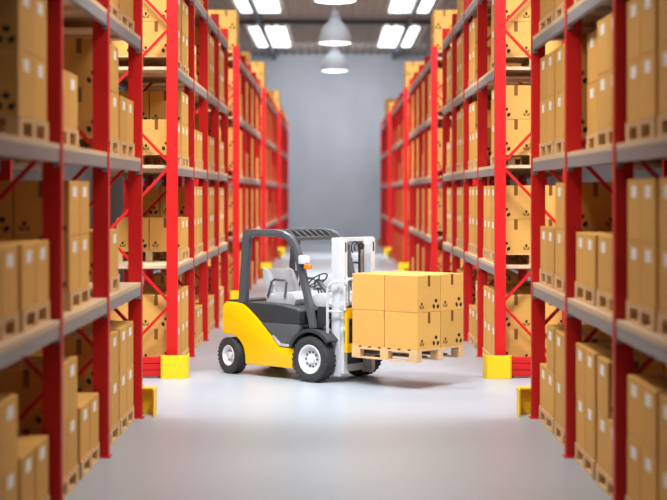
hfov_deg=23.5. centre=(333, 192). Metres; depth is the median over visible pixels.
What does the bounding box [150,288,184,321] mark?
cardboard box
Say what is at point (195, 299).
cardboard box
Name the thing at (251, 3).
beam
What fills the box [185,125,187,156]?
cardboard box
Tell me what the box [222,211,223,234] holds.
cardboard box
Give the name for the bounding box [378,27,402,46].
window
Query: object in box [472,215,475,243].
cardboard box
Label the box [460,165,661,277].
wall
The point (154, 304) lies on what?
cardboard box
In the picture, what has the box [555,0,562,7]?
cardboard box
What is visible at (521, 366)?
barrier
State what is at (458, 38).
cardboard box
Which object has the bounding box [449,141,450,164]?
cardboard box
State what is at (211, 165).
wooden pallet
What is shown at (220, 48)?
cardboard box
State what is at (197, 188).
cardboard box
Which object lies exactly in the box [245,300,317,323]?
hood
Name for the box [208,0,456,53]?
ceiling
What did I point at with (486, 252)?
wooden pallet
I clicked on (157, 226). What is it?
cardboard box
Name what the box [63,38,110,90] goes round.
cardboard box
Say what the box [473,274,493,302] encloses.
cardboard box
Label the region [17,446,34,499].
cardboard box
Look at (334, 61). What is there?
pendant lamp
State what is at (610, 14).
cardboard box
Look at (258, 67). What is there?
cardboard box
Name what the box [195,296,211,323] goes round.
cardboard box
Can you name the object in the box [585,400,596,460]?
cardboard box
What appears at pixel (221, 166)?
wooden pallet
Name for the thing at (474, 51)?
cardboard box
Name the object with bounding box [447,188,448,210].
cardboard box
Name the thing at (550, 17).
wooden pallet
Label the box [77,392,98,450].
cardboard box
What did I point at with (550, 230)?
cardboard box
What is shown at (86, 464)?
wooden pallet
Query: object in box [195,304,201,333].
cardboard box
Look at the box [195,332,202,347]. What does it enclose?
wooden pallet
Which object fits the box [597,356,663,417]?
cardboard box
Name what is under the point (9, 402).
cardboard box
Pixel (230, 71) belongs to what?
cardboard box
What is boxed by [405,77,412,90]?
cardboard box
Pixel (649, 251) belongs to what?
cardboard box
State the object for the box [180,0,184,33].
cardboard box
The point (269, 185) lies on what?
rack
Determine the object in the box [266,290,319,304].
seat cushion
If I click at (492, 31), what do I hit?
cardboard box
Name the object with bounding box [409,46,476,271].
rack
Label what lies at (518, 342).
cardboard box
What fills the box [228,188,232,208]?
cardboard box
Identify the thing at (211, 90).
wooden pallet
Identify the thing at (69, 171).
wall
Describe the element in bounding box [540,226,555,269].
cardboard box
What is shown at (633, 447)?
cardboard box
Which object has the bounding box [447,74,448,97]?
cardboard box
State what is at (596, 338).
cardboard box
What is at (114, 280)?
wooden pallet
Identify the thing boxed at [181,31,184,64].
cardboard box
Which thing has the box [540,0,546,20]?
cardboard box
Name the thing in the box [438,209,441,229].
cardboard box
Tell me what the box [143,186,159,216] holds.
cardboard box
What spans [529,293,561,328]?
cardboard box
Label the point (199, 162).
wooden pallet
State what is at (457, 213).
cardboard box
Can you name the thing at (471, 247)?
wooden pallet
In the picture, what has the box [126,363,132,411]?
cardboard box
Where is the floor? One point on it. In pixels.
(428, 429)
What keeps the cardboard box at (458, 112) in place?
on the cardboard box at (457, 138)
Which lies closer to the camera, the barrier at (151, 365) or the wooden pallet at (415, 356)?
the wooden pallet at (415, 356)
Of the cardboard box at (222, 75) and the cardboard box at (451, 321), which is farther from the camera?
the cardboard box at (222, 75)
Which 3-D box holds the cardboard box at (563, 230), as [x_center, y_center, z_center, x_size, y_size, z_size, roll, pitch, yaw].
[2.605,0.621,16.208,0.484,0.486,0.564,0,0,0]
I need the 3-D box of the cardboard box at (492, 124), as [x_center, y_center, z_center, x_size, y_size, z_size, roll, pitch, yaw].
[2.607,-0.809,23.730,0.484,0.486,0.564,0,0,0]
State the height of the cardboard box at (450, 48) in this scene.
0.486 m
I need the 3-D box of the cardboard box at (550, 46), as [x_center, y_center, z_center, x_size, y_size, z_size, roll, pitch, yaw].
[3.102,-2.209,23.167,0.484,0.486,0.564,0,0,0]
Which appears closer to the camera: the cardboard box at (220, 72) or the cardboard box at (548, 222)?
the cardboard box at (548, 222)
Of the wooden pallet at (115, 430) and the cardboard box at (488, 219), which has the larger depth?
the cardboard box at (488, 219)
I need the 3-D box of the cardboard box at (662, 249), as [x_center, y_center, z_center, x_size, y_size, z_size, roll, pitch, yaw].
[2.607,0.621,11.348,0.485,0.486,0.564,0,0,0]
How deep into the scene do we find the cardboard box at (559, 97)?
16.77 m
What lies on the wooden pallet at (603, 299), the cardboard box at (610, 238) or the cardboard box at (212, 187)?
the cardboard box at (610, 238)
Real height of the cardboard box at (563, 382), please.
0.486 m
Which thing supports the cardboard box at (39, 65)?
on the wooden pallet at (16, 125)
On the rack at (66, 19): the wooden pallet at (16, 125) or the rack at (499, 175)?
the wooden pallet at (16, 125)
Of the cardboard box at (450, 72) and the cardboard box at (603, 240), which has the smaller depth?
the cardboard box at (603, 240)
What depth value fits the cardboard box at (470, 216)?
27.65 m
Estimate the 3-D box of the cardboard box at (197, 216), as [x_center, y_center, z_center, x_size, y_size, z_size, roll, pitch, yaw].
[-2.538,0.621,27.145,0.484,0.486,0.564,0,0,0]
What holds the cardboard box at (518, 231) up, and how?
on the wooden pallet at (525, 257)
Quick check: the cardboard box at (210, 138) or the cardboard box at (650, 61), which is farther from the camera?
the cardboard box at (210, 138)
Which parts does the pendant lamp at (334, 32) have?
lamp shade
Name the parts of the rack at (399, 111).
upright post, upright post, upright post, upright post, upright post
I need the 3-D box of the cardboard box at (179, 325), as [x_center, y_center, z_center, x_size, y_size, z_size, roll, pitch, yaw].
[-2.537,2.191,23.728,0.484,0.486,0.564,0,0,0]
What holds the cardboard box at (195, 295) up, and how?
on the wooden pallet at (212, 325)
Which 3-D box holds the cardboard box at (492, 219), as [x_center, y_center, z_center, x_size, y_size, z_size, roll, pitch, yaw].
[2.605,0.621,23.746,0.484,0.486,0.564,0,0,0]
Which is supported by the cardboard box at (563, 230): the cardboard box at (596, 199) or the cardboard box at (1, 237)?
the cardboard box at (596, 199)
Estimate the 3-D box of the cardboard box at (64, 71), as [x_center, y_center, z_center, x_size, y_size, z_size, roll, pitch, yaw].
[-2.537,-0.809,13.504,0.484,0.486,0.564,0,0,0]
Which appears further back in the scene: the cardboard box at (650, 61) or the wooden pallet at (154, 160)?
the wooden pallet at (154, 160)
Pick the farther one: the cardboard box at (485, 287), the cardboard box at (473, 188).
the cardboard box at (473, 188)
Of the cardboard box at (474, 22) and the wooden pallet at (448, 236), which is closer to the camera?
the cardboard box at (474, 22)
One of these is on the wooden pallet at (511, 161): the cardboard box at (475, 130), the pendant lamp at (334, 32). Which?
the cardboard box at (475, 130)
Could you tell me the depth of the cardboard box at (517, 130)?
22.88 m
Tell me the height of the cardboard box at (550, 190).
0.486 m
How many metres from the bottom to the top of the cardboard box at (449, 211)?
0.486 m
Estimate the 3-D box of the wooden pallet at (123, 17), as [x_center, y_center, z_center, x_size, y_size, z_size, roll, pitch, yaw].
[-2.785,-1.883,17.774,1.000,0.165,1.140,0,0,0]
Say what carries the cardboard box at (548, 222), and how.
on the wooden pallet at (525, 257)
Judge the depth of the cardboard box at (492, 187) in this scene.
23.85 m
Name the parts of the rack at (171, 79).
upright post, upright post, upright post, upright post, upright post, upright post, upright post, upright post, upright post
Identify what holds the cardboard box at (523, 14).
on the cardboard box at (521, 31)
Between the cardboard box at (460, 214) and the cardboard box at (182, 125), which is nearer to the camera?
the cardboard box at (182, 125)
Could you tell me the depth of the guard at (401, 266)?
52.16 m
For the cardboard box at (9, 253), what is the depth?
11.32 m
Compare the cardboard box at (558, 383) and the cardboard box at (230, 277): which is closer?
the cardboard box at (558, 383)
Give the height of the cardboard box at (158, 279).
0.486 m
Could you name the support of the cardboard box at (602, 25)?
on the cardboard box at (602, 80)
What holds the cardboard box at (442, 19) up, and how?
on the cardboard box at (437, 35)
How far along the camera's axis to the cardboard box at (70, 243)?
13.94 m
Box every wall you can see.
[12,87,209,281]
[229,54,441,242]
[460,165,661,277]
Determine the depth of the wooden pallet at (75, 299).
14.39 m
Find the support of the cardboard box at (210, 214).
on the wooden pallet at (212, 241)
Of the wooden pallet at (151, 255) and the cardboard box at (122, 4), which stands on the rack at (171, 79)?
the wooden pallet at (151, 255)
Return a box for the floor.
[64,243,610,499]
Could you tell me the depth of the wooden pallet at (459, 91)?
30.14 m
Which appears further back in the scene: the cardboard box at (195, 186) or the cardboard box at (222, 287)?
the cardboard box at (222, 287)
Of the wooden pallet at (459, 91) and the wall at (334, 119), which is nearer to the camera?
the wooden pallet at (459, 91)
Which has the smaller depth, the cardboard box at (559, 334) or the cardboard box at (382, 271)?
the cardboard box at (559, 334)
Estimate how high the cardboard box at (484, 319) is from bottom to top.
0.486 m
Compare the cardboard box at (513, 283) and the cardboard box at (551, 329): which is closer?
the cardboard box at (551, 329)
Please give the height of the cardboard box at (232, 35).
0.486 m
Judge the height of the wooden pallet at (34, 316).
0.165 m
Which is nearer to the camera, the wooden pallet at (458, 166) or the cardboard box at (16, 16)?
the cardboard box at (16, 16)
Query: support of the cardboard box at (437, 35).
on the wooden pallet
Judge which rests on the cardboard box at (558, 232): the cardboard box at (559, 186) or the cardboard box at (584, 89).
the cardboard box at (559, 186)
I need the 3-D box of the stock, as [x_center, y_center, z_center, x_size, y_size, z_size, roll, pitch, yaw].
[0.078,-0.942,44.317,6.738,6.752,67.653,0,0,0]
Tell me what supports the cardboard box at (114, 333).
on the cardboard box at (115, 382)
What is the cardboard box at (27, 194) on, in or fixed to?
on the cardboard box at (70, 243)
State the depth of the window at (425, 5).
61.25 m
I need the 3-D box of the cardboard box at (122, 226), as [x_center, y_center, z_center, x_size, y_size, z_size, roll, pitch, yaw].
[-3.033,0.621,24.425,0.484,0.486,0.564,0,0,0]
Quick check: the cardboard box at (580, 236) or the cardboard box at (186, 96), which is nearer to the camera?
the cardboard box at (580, 236)
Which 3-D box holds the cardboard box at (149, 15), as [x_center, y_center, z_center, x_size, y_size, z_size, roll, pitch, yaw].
[-2.535,-2.697,23.157,0.484,0.486,0.564,0,0,0]
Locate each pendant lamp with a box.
[313,0,356,3]
[318,4,351,44]
[321,45,348,71]
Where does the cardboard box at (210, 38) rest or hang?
on the cardboard box at (210, 64)
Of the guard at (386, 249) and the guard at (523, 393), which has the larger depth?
the guard at (386, 249)
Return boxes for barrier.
[143,356,160,377]
[512,356,546,377]
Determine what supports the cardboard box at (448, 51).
on the cardboard box at (448, 74)
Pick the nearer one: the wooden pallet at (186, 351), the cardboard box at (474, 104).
the wooden pallet at (186, 351)
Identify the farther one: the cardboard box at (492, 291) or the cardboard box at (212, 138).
the cardboard box at (212, 138)
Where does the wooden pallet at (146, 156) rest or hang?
on the rack at (171, 79)
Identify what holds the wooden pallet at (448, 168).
on the rack at (499, 175)
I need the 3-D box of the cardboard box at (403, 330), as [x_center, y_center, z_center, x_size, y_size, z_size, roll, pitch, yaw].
[1.049,1.816,21.308,0.564,0.486,0.483,0,0,42]
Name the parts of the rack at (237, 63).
upright post, upright post, upright post, upright post, upright post, upright post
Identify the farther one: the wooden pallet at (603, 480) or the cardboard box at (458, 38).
the cardboard box at (458, 38)
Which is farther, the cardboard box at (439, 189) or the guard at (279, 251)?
the guard at (279, 251)
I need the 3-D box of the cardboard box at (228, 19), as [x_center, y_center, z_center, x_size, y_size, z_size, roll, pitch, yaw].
[-2.536,-4.077,38.021,0.484,0.486,0.564,0,0,0]
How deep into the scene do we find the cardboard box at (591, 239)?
14.68 m
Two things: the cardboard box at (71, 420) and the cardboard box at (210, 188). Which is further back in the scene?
the cardboard box at (210, 188)
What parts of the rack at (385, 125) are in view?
upright post, upright post, upright post, upright post, upright post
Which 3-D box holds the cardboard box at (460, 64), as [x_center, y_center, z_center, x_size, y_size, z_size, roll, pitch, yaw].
[2.608,-2.209,29.874,0.484,0.486,0.564,0,0,0]
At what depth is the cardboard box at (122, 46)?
22.88 m
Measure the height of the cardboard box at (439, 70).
0.486 m
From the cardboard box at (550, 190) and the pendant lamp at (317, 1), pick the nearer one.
the cardboard box at (550, 190)
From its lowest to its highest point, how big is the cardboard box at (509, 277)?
0.486 m
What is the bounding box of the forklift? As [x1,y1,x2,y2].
[218,228,446,381]
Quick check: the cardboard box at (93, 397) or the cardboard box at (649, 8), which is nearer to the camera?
the cardboard box at (649, 8)
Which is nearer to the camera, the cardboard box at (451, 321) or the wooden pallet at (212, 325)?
the cardboard box at (451, 321)
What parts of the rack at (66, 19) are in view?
upright post, upright post, upright post, upright post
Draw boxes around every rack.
[0,0,144,499]
[110,0,227,356]
[195,46,260,290]
[232,88,277,264]
[278,111,287,247]
[380,111,408,247]
[391,88,408,264]
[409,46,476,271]
[442,0,564,356]
[529,0,666,499]
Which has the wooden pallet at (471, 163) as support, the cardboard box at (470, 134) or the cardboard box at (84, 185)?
the cardboard box at (470, 134)
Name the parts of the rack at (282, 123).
upright post, upright post, upright post, upright post, upright post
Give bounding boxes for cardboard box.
[0,0,32,54]
[0,49,32,118]
[0,181,13,235]
[0,236,15,239]
[0,240,48,304]
[0,242,35,309]
[0,245,17,317]
[0,248,0,317]
[0,363,66,428]
[0,394,17,472]
[0,404,1,474]
[0,475,1,499]
[1,461,17,499]
[13,356,76,417]
[14,180,79,235]
[14,235,78,291]
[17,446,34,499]
[18,420,66,478]
[18,435,47,499]
[27,350,36,355]
[33,0,46,60]
[33,56,46,121]
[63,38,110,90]
[63,70,66,126]
[63,335,110,387]
[66,330,117,380]
[66,411,76,474]
[67,71,77,129]
[77,382,110,428]
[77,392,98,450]
[77,400,89,460]
[78,87,110,137]
[79,181,88,234]
[79,233,88,287]
[80,325,126,373]
[85,320,132,367]
[89,229,117,275]
[89,230,110,279]
[110,41,127,55]
[110,302,127,320]
[111,0,117,7]
[111,44,118,93]
[111,91,117,139]
[111,376,118,427]
[117,218,148,249]
[118,0,126,14]
[118,91,149,119]
[118,95,126,141]
[118,369,126,418]
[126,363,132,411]
[127,0,132,20]
[127,99,132,142]
[143,0,165,21]
[143,21,165,55]
[143,119,165,152]
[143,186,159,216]
[143,293,165,328]
[143,329,165,356]
[145,290,180,323]
[149,218,184,249]
[150,91,184,124]
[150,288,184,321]
[153,274,178,285]
[154,217,187,248]
[154,272,181,285]
[157,286,187,318]
[160,186,183,216]
[178,0,180,28]
[178,28,180,60]
[178,122,180,154]
[178,323,180,354]
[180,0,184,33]
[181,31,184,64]
[181,123,184,155]
[181,319,184,353]
[185,4,187,36]
[185,35,187,66]
[185,94,187,125]
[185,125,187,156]
[185,317,187,349]
[195,27,198,54]
[195,114,210,136]
[195,186,195,215]
[195,267,210,292]
[195,295,213,320]
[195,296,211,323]
[195,299,208,325]
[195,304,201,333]
[195,307,199,337]
[196,55,198,81]
[196,130,199,159]
[196,187,199,214]
[196,215,199,243]
[200,132,201,159]
[200,187,201,214]
[200,215,201,242]
[209,34,211,62]
[209,61,211,87]
[209,136,211,162]
[209,187,211,212]
[209,213,211,239]
[212,38,213,64]
[212,64,213,89]
[212,138,213,162]
[212,187,213,212]
[212,213,213,238]
[216,10,237,32]
[219,31,237,50]
[219,141,221,164]
[219,188,221,211]
[219,254,232,274]
[219,275,232,290]
[219,286,223,310]
[219,288,221,312]
[220,48,221,72]
[220,72,221,96]
[220,128,232,147]
[220,211,221,234]
[222,51,223,75]
[222,75,223,97]
[222,142,223,165]
[222,188,223,210]
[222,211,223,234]
[228,69,232,88]
[228,89,232,109]
[228,148,232,168]
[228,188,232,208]
[228,209,232,229]
[231,51,249,64]
[251,62,264,77]
[256,77,264,87]
[273,91,279,102]
[352,272,403,310]
[352,309,384,346]
[382,271,420,272]
[385,98,395,108]
[385,273,439,312]
[385,311,439,349]
[405,62,419,76]
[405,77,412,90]
[413,272,462,310]
[429,93,430,112]
[429,208,430,227]
[433,10,454,31]
[433,31,451,50]
[438,69,441,88]
[438,89,441,109]
[438,128,450,147]
[438,148,441,168]
[438,188,441,208]
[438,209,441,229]
[438,254,451,271]
[440,309,462,347]
[447,51,448,74]
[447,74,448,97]
[447,142,448,165]
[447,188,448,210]
[447,211,448,234]
[449,48,450,72]
[449,72,450,95]
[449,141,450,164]
[449,188,450,211]
[449,211,450,235]
[457,0,458,16]
[457,38,458,64]
[457,64,458,89]
[457,112,458,137]
[457,138,458,162]
[457,187,458,212]
[457,213,458,237]
[459,0,462,13]
[459,34,461,62]
[459,61,461,87]
[459,110,461,136]
[459,136,461,162]
[459,187,461,212]
[459,213,462,239]
[469,22,471,51]
[469,50,471,79]
[469,103,471,132]
[469,132,471,159]
[469,187,471,214]
[469,215,471,242]
[469,304,475,334]
[472,18,491,49]
[472,47,490,76]
[472,101,490,130]
[472,131,474,159]
[472,187,474,214]
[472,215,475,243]
[472,307,475,337]
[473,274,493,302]
[475,130,476,158]
[475,186,476,215]
[475,216,476,244]
[476,280,491,309]
[476,310,476,339]
[483,317,486,349]
[484,186,486,216]
[484,217,487,248]
[484,286,514,318]
[487,127,510,157]
[487,186,490,217]
[487,218,490,249]
[487,288,521,321]
[487,319,491,353]
[491,0,493,28]
[491,28,493,61]
[491,89,493,122]
[491,122,493,154]
[491,186,493,217]
[491,218,493,250]
[491,290,526,323]
[492,274,517,280]
[492,323,493,354]
[506,0,530,21]
[506,22,530,55]
[506,64,520,66]
[506,85,530,119]
[506,119,530,152]
[506,185,530,218]
[506,219,530,252]
[506,293,530,328]
[506,329,530,356]
[509,282,530,285]
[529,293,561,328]
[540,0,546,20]
[540,55,546,100]
[540,99,546,142]
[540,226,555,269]
[540,363,546,411]
[545,41,561,54]
[545,185,555,218]
[545,219,555,225]
[547,0,554,14]
[547,50,555,97]
[547,95,555,141]
[547,227,556,272]
[547,325,594,373]
[547,369,555,418]
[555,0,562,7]
[555,229,563,275]
[555,330,608,380]
[555,376,562,427]
[556,45,562,93]
[556,92,562,139]
[556,182,563,228]
[563,39,586,90]
[563,87,586,137]
[563,182,611,230]
[563,230,611,276]
[563,334,611,382]
[563,382,564,429]
[576,232,611,283]
[576,342,611,398]
[576,393,584,450]
[585,233,611,287]
[585,348,647,407]
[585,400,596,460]
[587,29,596,84]
[587,81,596,134]
[597,15,607,75]
[597,72,607,129]
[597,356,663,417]
[597,410,611,473]
[598,235,611,292]
[608,13,611,70]
[608,70,611,126]
[608,419,611,478]
[609,237,611,293]
[627,0,640,61]
[627,57,640,122]
[627,374,666,444]
[627,435,640,499]
[628,179,640,241]
[628,240,640,304]
[641,0,659,55]
[641,50,658,118]
[641,178,658,243]
[641,242,658,309]
[641,383,666,457]
[641,446,658,499]
[659,0,666,47]
[659,45,666,114]
[659,178,666,245]
[659,245,666,313]
[659,394,666,465]
[659,461,666,499]
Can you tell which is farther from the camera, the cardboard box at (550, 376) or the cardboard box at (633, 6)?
the cardboard box at (550, 376)
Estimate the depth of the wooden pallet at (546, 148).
17.71 m
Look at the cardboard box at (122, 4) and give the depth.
17.48 m
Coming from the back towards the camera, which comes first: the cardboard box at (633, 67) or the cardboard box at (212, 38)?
the cardboard box at (212, 38)
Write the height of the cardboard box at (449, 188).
0.486 m
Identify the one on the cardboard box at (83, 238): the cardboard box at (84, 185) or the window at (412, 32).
the cardboard box at (84, 185)
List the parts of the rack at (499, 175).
upright post, upright post, upright post, upright post, upright post, upright post, upright post, upright post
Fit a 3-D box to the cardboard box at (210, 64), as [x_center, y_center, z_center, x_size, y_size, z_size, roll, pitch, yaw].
[-2.536,-2.209,29.865,0.484,0.486,0.564,0,0,0]
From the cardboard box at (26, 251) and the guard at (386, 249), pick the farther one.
the guard at (386, 249)
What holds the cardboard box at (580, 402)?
on the wooden pallet at (588, 464)
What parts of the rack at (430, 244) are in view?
upright post, upright post, upright post, upright post, upright post, upright post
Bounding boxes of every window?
[235,0,251,12]
[249,27,267,46]
[254,0,279,12]
[266,27,289,46]
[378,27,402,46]
[389,0,414,12]
[401,27,419,46]
[417,0,433,12]
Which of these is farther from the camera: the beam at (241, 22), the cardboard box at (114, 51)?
the beam at (241, 22)
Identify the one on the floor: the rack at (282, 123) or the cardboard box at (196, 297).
the rack at (282, 123)
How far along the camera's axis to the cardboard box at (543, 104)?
18.03 m
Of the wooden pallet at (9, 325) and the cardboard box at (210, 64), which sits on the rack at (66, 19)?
the wooden pallet at (9, 325)
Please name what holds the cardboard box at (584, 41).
on the cardboard box at (584, 89)
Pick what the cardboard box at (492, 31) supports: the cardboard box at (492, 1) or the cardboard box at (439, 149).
the cardboard box at (492, 1)
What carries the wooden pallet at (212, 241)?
on the rack at (171, 79)
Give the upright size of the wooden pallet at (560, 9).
0.165 m
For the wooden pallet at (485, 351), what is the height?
0.165 m
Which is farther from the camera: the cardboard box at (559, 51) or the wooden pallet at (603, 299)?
the cardboard box at (559, 51)
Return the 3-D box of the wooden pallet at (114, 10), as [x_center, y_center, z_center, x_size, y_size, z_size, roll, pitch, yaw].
[-2.785,-1.883,16.503,1.000,0.165,1.140,0,0,0]
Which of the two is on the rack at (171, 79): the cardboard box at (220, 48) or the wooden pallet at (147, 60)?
the wooden pallet at (147, 60)
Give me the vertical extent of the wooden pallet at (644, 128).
0.165 m
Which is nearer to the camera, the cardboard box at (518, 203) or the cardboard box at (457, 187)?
the cardboard box at (518, 203)
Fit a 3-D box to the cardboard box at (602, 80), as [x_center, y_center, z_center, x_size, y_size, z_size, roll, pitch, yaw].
[2.608,-0.809,14.085,0.484,0.486,0.564,0,0,0]
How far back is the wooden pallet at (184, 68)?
24.39 m
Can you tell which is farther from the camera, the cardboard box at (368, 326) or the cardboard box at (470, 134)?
the cardboard box at (470, 134)
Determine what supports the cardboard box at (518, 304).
on the cardboard box at (518, 342)
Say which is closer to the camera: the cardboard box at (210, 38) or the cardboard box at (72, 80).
the cardboard box at (72, 80)
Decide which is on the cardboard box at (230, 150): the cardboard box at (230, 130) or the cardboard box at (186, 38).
the cardboard box at (230, 130)
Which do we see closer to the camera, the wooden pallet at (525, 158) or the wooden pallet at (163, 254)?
the wooden pallet at (525, 158)
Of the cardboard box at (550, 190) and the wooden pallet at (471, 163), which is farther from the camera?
the wooden pallet at (471, 163)
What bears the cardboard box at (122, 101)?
on the wooden pallet at (126, 148)
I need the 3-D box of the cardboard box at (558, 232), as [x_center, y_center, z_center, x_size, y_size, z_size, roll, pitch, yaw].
[2.606,0.621,16.779,0.484,0.486,0.564,0,0,0]
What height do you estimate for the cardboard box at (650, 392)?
0.486 m
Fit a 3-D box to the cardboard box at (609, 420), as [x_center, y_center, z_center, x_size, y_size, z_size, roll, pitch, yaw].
[2.607,2.191,13.517,0.484,0.486,0.564,0,0,0]
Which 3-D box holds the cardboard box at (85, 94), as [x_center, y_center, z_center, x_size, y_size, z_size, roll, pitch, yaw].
[-2.535,-0.809,16.216,0.484,0.486,0.564,0,0,0]
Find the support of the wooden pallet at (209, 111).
on the rack at (237, 63)
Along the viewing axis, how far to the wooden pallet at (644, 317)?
12.26 m
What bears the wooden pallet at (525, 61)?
on the rack at (499, 175)
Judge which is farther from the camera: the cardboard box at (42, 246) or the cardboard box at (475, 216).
the cardboard box at (475, 216)
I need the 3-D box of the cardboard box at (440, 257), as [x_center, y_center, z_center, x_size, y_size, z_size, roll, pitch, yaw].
[2.607,1.703,38.054,0.484,0.486,0.564,0,0,0]
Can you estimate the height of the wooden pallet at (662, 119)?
0.165 m
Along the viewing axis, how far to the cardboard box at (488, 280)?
26.53 m
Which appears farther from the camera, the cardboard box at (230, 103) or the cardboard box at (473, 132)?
the cardboard box at (230, 103)
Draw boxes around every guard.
[143,386,156,417]
[161,353,189,378]
[230,291,238,298]
[261,263,270,268]
[278,247,284,254]
[278,250,281,257]
[384,247,390,254]
[398,262,408,270]
[483,353,511,378]
[516,386,530,417]
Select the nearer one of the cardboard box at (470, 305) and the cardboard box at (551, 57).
the cardboard box at (551, 57)
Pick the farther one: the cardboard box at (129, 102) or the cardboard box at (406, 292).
the cardboard box at (406, 292)
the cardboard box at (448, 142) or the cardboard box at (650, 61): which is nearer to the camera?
the cardboard box at (650, 61)
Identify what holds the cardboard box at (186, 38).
on the wooden pallet at (184, 68)
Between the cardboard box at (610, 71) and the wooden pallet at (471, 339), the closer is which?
the cardboard box at (610, 71)
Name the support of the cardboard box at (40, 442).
on the wooden pallet
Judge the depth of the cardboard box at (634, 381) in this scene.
12.61 m
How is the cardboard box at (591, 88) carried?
on the wooden pallet at (591, 138)
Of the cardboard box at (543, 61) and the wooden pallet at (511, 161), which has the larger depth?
the wooden pallet at (511, 161)
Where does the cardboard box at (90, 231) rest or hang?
on the wooden pallet at (114, 280)
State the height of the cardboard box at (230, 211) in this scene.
0.486 m
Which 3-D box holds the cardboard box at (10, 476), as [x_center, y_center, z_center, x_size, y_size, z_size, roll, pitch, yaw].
[-2.535,2.191,11.356,0.484,0.486,0.564,0,0,0]
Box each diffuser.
[320,42,348,44]
[322,70,346,71]
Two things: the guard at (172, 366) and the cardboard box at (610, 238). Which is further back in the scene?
the guard at (172, 366)
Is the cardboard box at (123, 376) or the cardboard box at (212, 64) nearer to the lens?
the cardboard box at (123, 376)
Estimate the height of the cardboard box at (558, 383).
0.486 m
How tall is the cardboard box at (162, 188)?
0.486 m
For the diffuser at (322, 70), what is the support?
attached to the pendant lamp at (334, 61)
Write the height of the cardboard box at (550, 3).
0.486 m
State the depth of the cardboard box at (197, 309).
26.95 m
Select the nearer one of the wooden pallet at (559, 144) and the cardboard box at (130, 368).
the wooden pallet at (559, 144)
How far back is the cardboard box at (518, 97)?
22.88 m
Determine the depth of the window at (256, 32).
73.00 m
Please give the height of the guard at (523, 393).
0.325 m
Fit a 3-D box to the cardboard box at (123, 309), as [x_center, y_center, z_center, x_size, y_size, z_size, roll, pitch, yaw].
[-3.032,1.703,23.154,0.484,0.486,0.564,0,0,0]
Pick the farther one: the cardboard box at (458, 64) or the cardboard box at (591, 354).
the cardboard box at (458, 64)
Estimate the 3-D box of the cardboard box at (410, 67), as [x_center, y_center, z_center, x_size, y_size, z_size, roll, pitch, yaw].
[2.605,-4.077,52.935,0.484,0.486,0.564,0,0,0]
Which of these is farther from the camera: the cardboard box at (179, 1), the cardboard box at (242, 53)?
the cardboard box at (242, 53)
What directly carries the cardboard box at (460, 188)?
on the cardboard box at (460, 214)
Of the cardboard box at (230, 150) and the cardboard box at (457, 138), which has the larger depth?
the cardboard box at (230, 150)
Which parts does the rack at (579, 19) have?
upright post, upright post, upright post, upright post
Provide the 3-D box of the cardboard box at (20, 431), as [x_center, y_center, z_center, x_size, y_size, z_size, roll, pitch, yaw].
[-2.539,2.191,13.492,0.484,0.486,0.564,0,0,0]
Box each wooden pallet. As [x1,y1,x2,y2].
[0,115,48,141]
[0,125,78,146]
[0,312,18,342]
[17,300,49,332]
[63,285,89,311]
[63,465,78,499]
[77,442,99,479]
[79,136,119,153]
[79,140,134,156]
[89,274,119,293]
[110,1,118,18]
[110,421,119,446]
[118,248,188,260]
[119,10,133,30]
[119,56,181,68]
[119,406,133,434]
[121,63,188,75]
[143,153,180,164]
[143,242,202,253]
[151,156,188,166]
[161,159,196,167]
[161,245,196,256]
[181,347,188,354]
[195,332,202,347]
[197,159,202,168]
[208,110,232,116]
[209,87,214,96]
[209,162,214,171]
[209,320,214,332]
[210,238,214,247]
[220,165,223,172]
[220,234,224,243]
[228,51,232,57]
[352,345,463,362]
[446,165,450,172]
[447,234,450,243]
[456,87,461,96]
[456,163,460,171]
[456,238,461,248]
[461,162,517,170]
[468,76,476,86]
[468,159,519,169]
[468,242,474,253]
[468,332,475,347]
[475,158,519,167]
[483,248,520,260]
[483,347,491,354]
[490,153,530,165]
[491,56,530,68]
[491,251,530,264]
[539,10,554,31]
[539,140,585,156]
[539,268,554,288]
[539,405,554,434]
[554,136,585,154]
[554,274,564,293]
[554,421,564,447]
[555,0,564,18]
[575,282,598,306]
[575,442,596,479]
[586,133,595,148]
[596,126,611,146]
[596,290,611,313]
[596,464,611,499]
[625,116,657,141]
[626,300,658,332]
[657,113,666,136]
[658,312,666,337]
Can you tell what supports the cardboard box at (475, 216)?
on the wooden pallet
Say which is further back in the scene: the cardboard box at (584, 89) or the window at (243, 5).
the window at (243, 5)
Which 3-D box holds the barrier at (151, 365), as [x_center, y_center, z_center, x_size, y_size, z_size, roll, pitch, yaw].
[-2.860,2.450,22.513,0.990,0.300,0.086,0,0,0]
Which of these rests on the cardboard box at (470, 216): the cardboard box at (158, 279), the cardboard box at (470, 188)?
the cardboard box at (470, 188)
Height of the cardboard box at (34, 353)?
0.486 m
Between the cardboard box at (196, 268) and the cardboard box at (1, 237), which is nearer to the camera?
the cardboard box at (1, 237)
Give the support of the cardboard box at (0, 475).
on the stock
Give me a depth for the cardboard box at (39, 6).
12.52 m
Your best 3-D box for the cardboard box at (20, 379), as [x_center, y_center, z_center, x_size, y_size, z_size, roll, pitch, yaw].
[-2.538,1.703,13.492,0.484,0.486,0.564,0,0,0]
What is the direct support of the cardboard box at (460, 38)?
on the cardboard box at (460, 64)
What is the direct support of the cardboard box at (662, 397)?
on the cardboard box at (662, 468)

